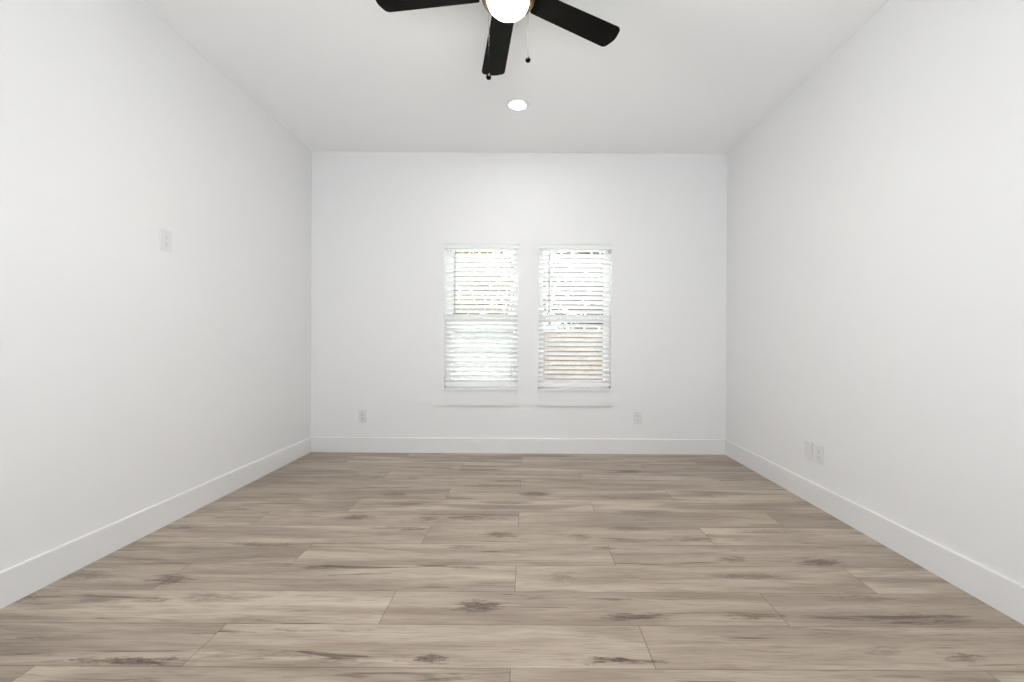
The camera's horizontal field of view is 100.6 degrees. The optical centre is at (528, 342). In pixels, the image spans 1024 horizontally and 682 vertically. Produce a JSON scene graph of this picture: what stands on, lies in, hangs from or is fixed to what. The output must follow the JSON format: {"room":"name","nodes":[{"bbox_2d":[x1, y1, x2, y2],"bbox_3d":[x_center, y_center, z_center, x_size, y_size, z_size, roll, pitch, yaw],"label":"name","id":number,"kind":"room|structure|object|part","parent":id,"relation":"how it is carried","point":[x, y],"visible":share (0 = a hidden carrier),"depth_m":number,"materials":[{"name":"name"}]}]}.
{"room":"empty room","nodes":[
{"label":"empty room","id":0,"kind":"room"},
{"bbox_2d":[0,0,311,570],"bbox_3d":[-2.072,-0.373,0.638,0.180,2.740,6.836,0,0,0],"label":"wall","id":1,"kind":"structure","parent":0,"point":[136,375],"depth_m":2.12,"materials":[{"name":"paint"}]},
{"bbox_2d":[0,437,310,608],"bbox_3d":[-1.983,0.930,0.631,0.013,0.136,6.463,0,0,0],"label":"baseboard","id":2,"kind":"structure","parent":1,"relation":"attached to","point":[20,580],"depth_m":2.08,"materials":[{"name":"paint"}]},
{"bbox_2d":[160,228,171,252],"bbox_3d":[-1.977,-0.555,2.318,0.009,0.117,0.073,0,0,0],"label":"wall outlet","id":3,"kind":"object","parent":1,"relation":"attached to","point":[165,235],"visible":1,"depth_m":2.31,"materials":[{"name":"white plastic"}]},
{"bbox_2d":[0,452,1023,681],"bbox_3d":[-0.095,1.058,0.638,4.149,0.100,6.836,0,0,0],"label":"floor","id":4,"kind":"structure","parent":0,"point":[323,566],"depth_m":1.73,"materials":[{"name":"brown wood"}]},
{"bbox_2d":[141,0,888,153],"bbox_3d":[-0.080,-1.792,0.638,4.149,0.120,6.836,0,0,0],"label":"ceiling","id":5,"kind":"structure","parent":0,"point":[677,76],"depth_m":2.69,"materials":[{"name":"paint"}]},
{"bbox_2d":[376,0,619,79],"bbox_3d":[-0.116,-1.451,1.837,1.116,0.560,1.126,0,0,0],"label":"ceiling fan","id":6,"kind":"object","parent":5,"relation":"hanging from","point":[596,30],"visible":1,"depth_m":1.97,"materials":[{"name":"black wood"}]},
{"bbox_3d":[-0.448,-1.510,1.863,0.455,0.006,0.130,0,6,7],"label":"blade","id":7,"kind":"part","parent":6,"relation":"part of","materials":[{"name":"black wood"}]},
{"bbox_3d":[-0.158,-1.508,2.176,0.130,0.006,0.455,-6,1,-11],"label":"blade","id":8,"kind":"part","parent":6,"relation":"part of","materials":[{"name":"black wood"}]},
{"bbox_3d":[-0.088,-1.435,1.820,0.174,0.067,0.174,0,0,0],"label":"lamp shade","id":9,"kind":"part","parent":6,"relation":"part of","materials":[{"name":"white glass"}]},
{"bbox_3d":[0.229,-1.506,1.997,0.455,0.006,0.130,0,-6,-29],"label":"blade","id":10,"kind":"part","parent":6,"relation":"part of","materials":[{"name":"black wood"}]},
{"bbox_2d":[505,98,529,111],"bbox_3d":[-0.080,-1.778,3.098,0.177,0.106,0.177,0,0,0],"label":"recessed light","id":11,"kind":"object","parent":5,"relation":"in","point":[514,104],"visible":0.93,"depth_m":3.09,"materials":[{"name":"paint"}]},
{"bbox_2d":[510,101,524,108],"bbox_3d":[-0.080,-1.732,3.098,0.110,0.006,0.110,0,0,0],"label":"diffuser","id":12,"kind":"object","parent":11,"relation":"attached to","point":[513,104],"depth_m":3.10,"materials":[{"name":"white plastic"}]},
{"bbox_2d":[310,151,726,438],"bbox_3d":[-0.087,-0.361,3.966,3.789,2.740,0.180,0,0,0],"label":"wall","id":13,"kind":"structure","parent":0,"point":[382,222],"depth_m":3.88,"materials":[{"name":"paint"}]},
{"bbox_2d":[359,410,366,422],"bbox_3d":[-1.509,0.674,3.872,0.073,0.117,0.009,0,0,0],"label":"wall outlet","id":14,"kind":"object","parent":13,"relation":"attached to","point":[362,413],"visible":1,"depth_m":3.87,"materials":[{"name":"white plastic"}]},
{"bbox_2d":[443,390,517,405],"bbox_3d":[-0.436,0.506,3.866,0.674,0.140,0.019,0,0,0],"label":"trim","id":15,"kind":"structure","parent":13,"relation":"attached to","point":[450,397],"depth_m":3.86,"materials":[{"name":"paint"}]},
{"bbox_2d":[443,387,517,390],"bbox_3d":[-0.435,0.426,3.917,0.672,0.020,0.141,0,0,0],"label":"trim","id":16,"kind":"structure","parent":13,"relation":"attached to","point":[445,388],"depth_m":3.85,"materials":[{"name":"paint"}]},
{"bbox_2d":[446,246,518,386],"bbox_3d":[-0.432,-0.246,4.019,0.674,1.326,0.074,0,0,0],"label":"window","id":17,"kind":"structure","parent":13,"relation":"in","point":[448,250],"depth_m":3.99,"materials":[{"name":"white plastic"}]},
{"bbox_2d":[444,242,517,385],"bbox_3d":[-0.432,-0.258,3.900,0.670,1.302,0.081,0,0,0],"label":"window blind","id":18,"kind":"object","parent":17,"relation":"attached to","point":[474,257],"visible":0.98,"depth_m":3.91,"materials":[{"name":"white plastic"}]},
{"bbox_3d":[-0.435,0.381,3.912,0.666,0.024,0.052,0,0,0],"label":"rail","id":19,"kind":"part","parent":18,"relation":"part of","materials":[{"name":"white plastic"}]},
{"bbox_3d":[-0.166,-0.244,3.912,0.002,1.237,0.047,0,0,0],"label":"ladder cord","id":20,"kind":"part","parent":18,"relation":"part of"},
{"bbox_3d":[-0.433,0.064,4.004,0.630,0.661,0.024,0,0,0],"label":"sash","id":21,"kind":"part","parent":17,"relation":"part of","materials":[{"name":"white plastic"}]},
{"bbox_3d":[-0.430,-0.549,4.034,0.630,0.677,0.024,0,0,0],"label":"sash","id":22,"kind":"part","parent":17,"relation":"part of","materials":[{"name":"white plastic"}]},
{"bbox_2d":[311,437,725,454],"bbox_3d":[-0.095,0.941,3.869,3.789,0.136,0.013,0,0,0],"label":"baseboard","id":23,"kind":"structure","parent":13,"relation":"attached to","point":[318,444],"depth_m":3.86,"materials":[{"name":"paint"}]},
{"bbox_2d":[538,250,608,387],"bbox_3d":[0.423,-0.242,4.019,0.666,1.326,0.074,0,0,0],"label":"window","id":24,"kind":"structure","parent":13,"relation":"in","point":[540,251],"depth_m":3.99,"materials":[{"name":"white plastic"}]},
{"bbox_3d":[0.425,-0.544,4.034,0.622,0.677,0.024,0,0,0],"label":"sash","id":25,"kind":"part","parent":24,"relation":"part of","materials":[{"name":"white plastic"}]},
{"bbox_3d":[0.422,0.069,4.004,0.622,0.661,0.024,0,0,0],"label":"sash","id":26,"kind":"part","parent":24,"relation":"part of","materials":[{"name":"white plastic"}]},
{"bbox_2d":[538,243,611,385],"bbox_3d":[0.423,-0.253,3.900,0.662,1.302,0.081,0,0,0],"label":"window blind","id":27,"kind":"object","parent":24,"relation":"attached to","point":[549,260],"visible":0.98,"depth_m":3.91,"materials":[{"name":"white plastic"}]},
{"bbox_3d":[0.420,0.386,3.912,0.658,0.024,0.052,0,0,0],"label":"rail","id":28,"kind":"part","parent":27,"relation":"part of","materials":[{"name":"white plastic"}]},
{"bbox_3d":[0.685,-0.239,3.912,0.002,1.237,0.047,0,0,0],"label":"ladder cord","id":29,"kind":"part","parent":27,"relation":"part of","materials":[{"name":"white fabric"}]},
{"bbox_2d":[538,391,610,406],"bbox_3d":[0.419,0.511,3.866,0.666,0.140,0.019,0,0,0],"label":"trim","id":30,"kind":"structure","parent":13,"relation":"attached to","point":[545,398],"depth_m":3.86,"materials":[{"name":"paint"}]},
{"bbox_2d":[538,387,610,390],"bbox_3d":[0.420,0.431,3.917,0.664,0.020,0.141,0,0,0],"label":"trim","id":31,"kind":"structure","parent":13,"relation":"attached to","point":[539,388],"depth_m":3.85,"materials":[{"name":"paint"}]},
{"bbox_2d":[634,411,641,423],"bbox_3d":[0.998,0.687,3.872,0.073,0.117,0.009,0,0,0],"label":"wall outlet","id":32,"kind":"object","parent":13,"relation":"attached to","point":[637,414],"visible":1,"depth_m":3.87,"materials":[{"name":"white plastic"}]},
{"bbox_2d":[726,0,1023,584],"bbox_3d":[1.897,-0.350,0.638,0.180,2.740,6.836,0,0,0],"label":"wall","id":33,"kind":"structure","parent":0,"point":[875,215],"depth_m":2.07,"materials":[{"name":"paint"}]},
{"bbox_2d":[805,440,812,460],"bbox_3d":[1.796,0.691,2.722,0.011,0.117,0.073,0,0,0],"label":"cable plate","id":34,"kind":"object","parent":33,"relation":"attached to","point":[808,445],"visible":1,"depth_m":2.72,"materials":[{"name":"white plastic"}]},
{"bbox_2d":[815,444,823,464],"bbox_3d":[1.797,0.691,2.627,0.009,0.117,0.073,0,0,0],"label":"wall outlet","id":35,"kind":"object","parent":33,"relation":"attached to","point":[819,450],"visible":1,"depth_m":2.62,"materials":[{"name":"white plastic"}]},
{"bbox_2d":[725,440,1023,624],"bbox_3d":[1.793,0.951,0.631,0.013,0.136,6.463,0,0,0],"label":"baseboard","id":36,"kind":"structure","parent":33,"relation":"attached to","point":[1002,593],"depth_m":2.01,"materials":[{"name":"paint"}]},
{"label":"outside","id":37,"kind":"structure","parent":0,"visible":0},
{"bbox_3d":[-0.008,1.459,15.028,28.000,0.200,21.944,0,0,0],"label":"ground","id":38,"kind":"structure","parent":37,"visible":0},
{"bbox_2d":[453,252,513,313],"bbox_3d":[-2.392,-1.328,15.212,4.316,5.356,4.259,0,0,0],"label":"tree","id":39,"kind":"object","parent":38,"relation":"on","point":[453,252],"visible":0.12,"depth_m":14.27,"materials":[{"name":"green plant"}]},
{"bbox_2d":[543,252,603,328],"bbox_3d":[2.319,-1.240,14.972,4.280,5.233,4.300,0,0,0],"label":"tree","id":40,"kind":"object","parent":38,"relation":"on","point":[550,252],"visible":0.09,"depth_m":14.13,"materials":[{"name":"green plant"}]},
{"bbox_2d":[543,332,606,387],"bbox_3d":[2.197,0.546,9.630,4.800,1.590,0.060,0,0,0],"label":"fence","id":41,"kind":"object","parent":38,"relation":"on","point":[544,332],"visible":0.02,"depth_m":9.60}
]}

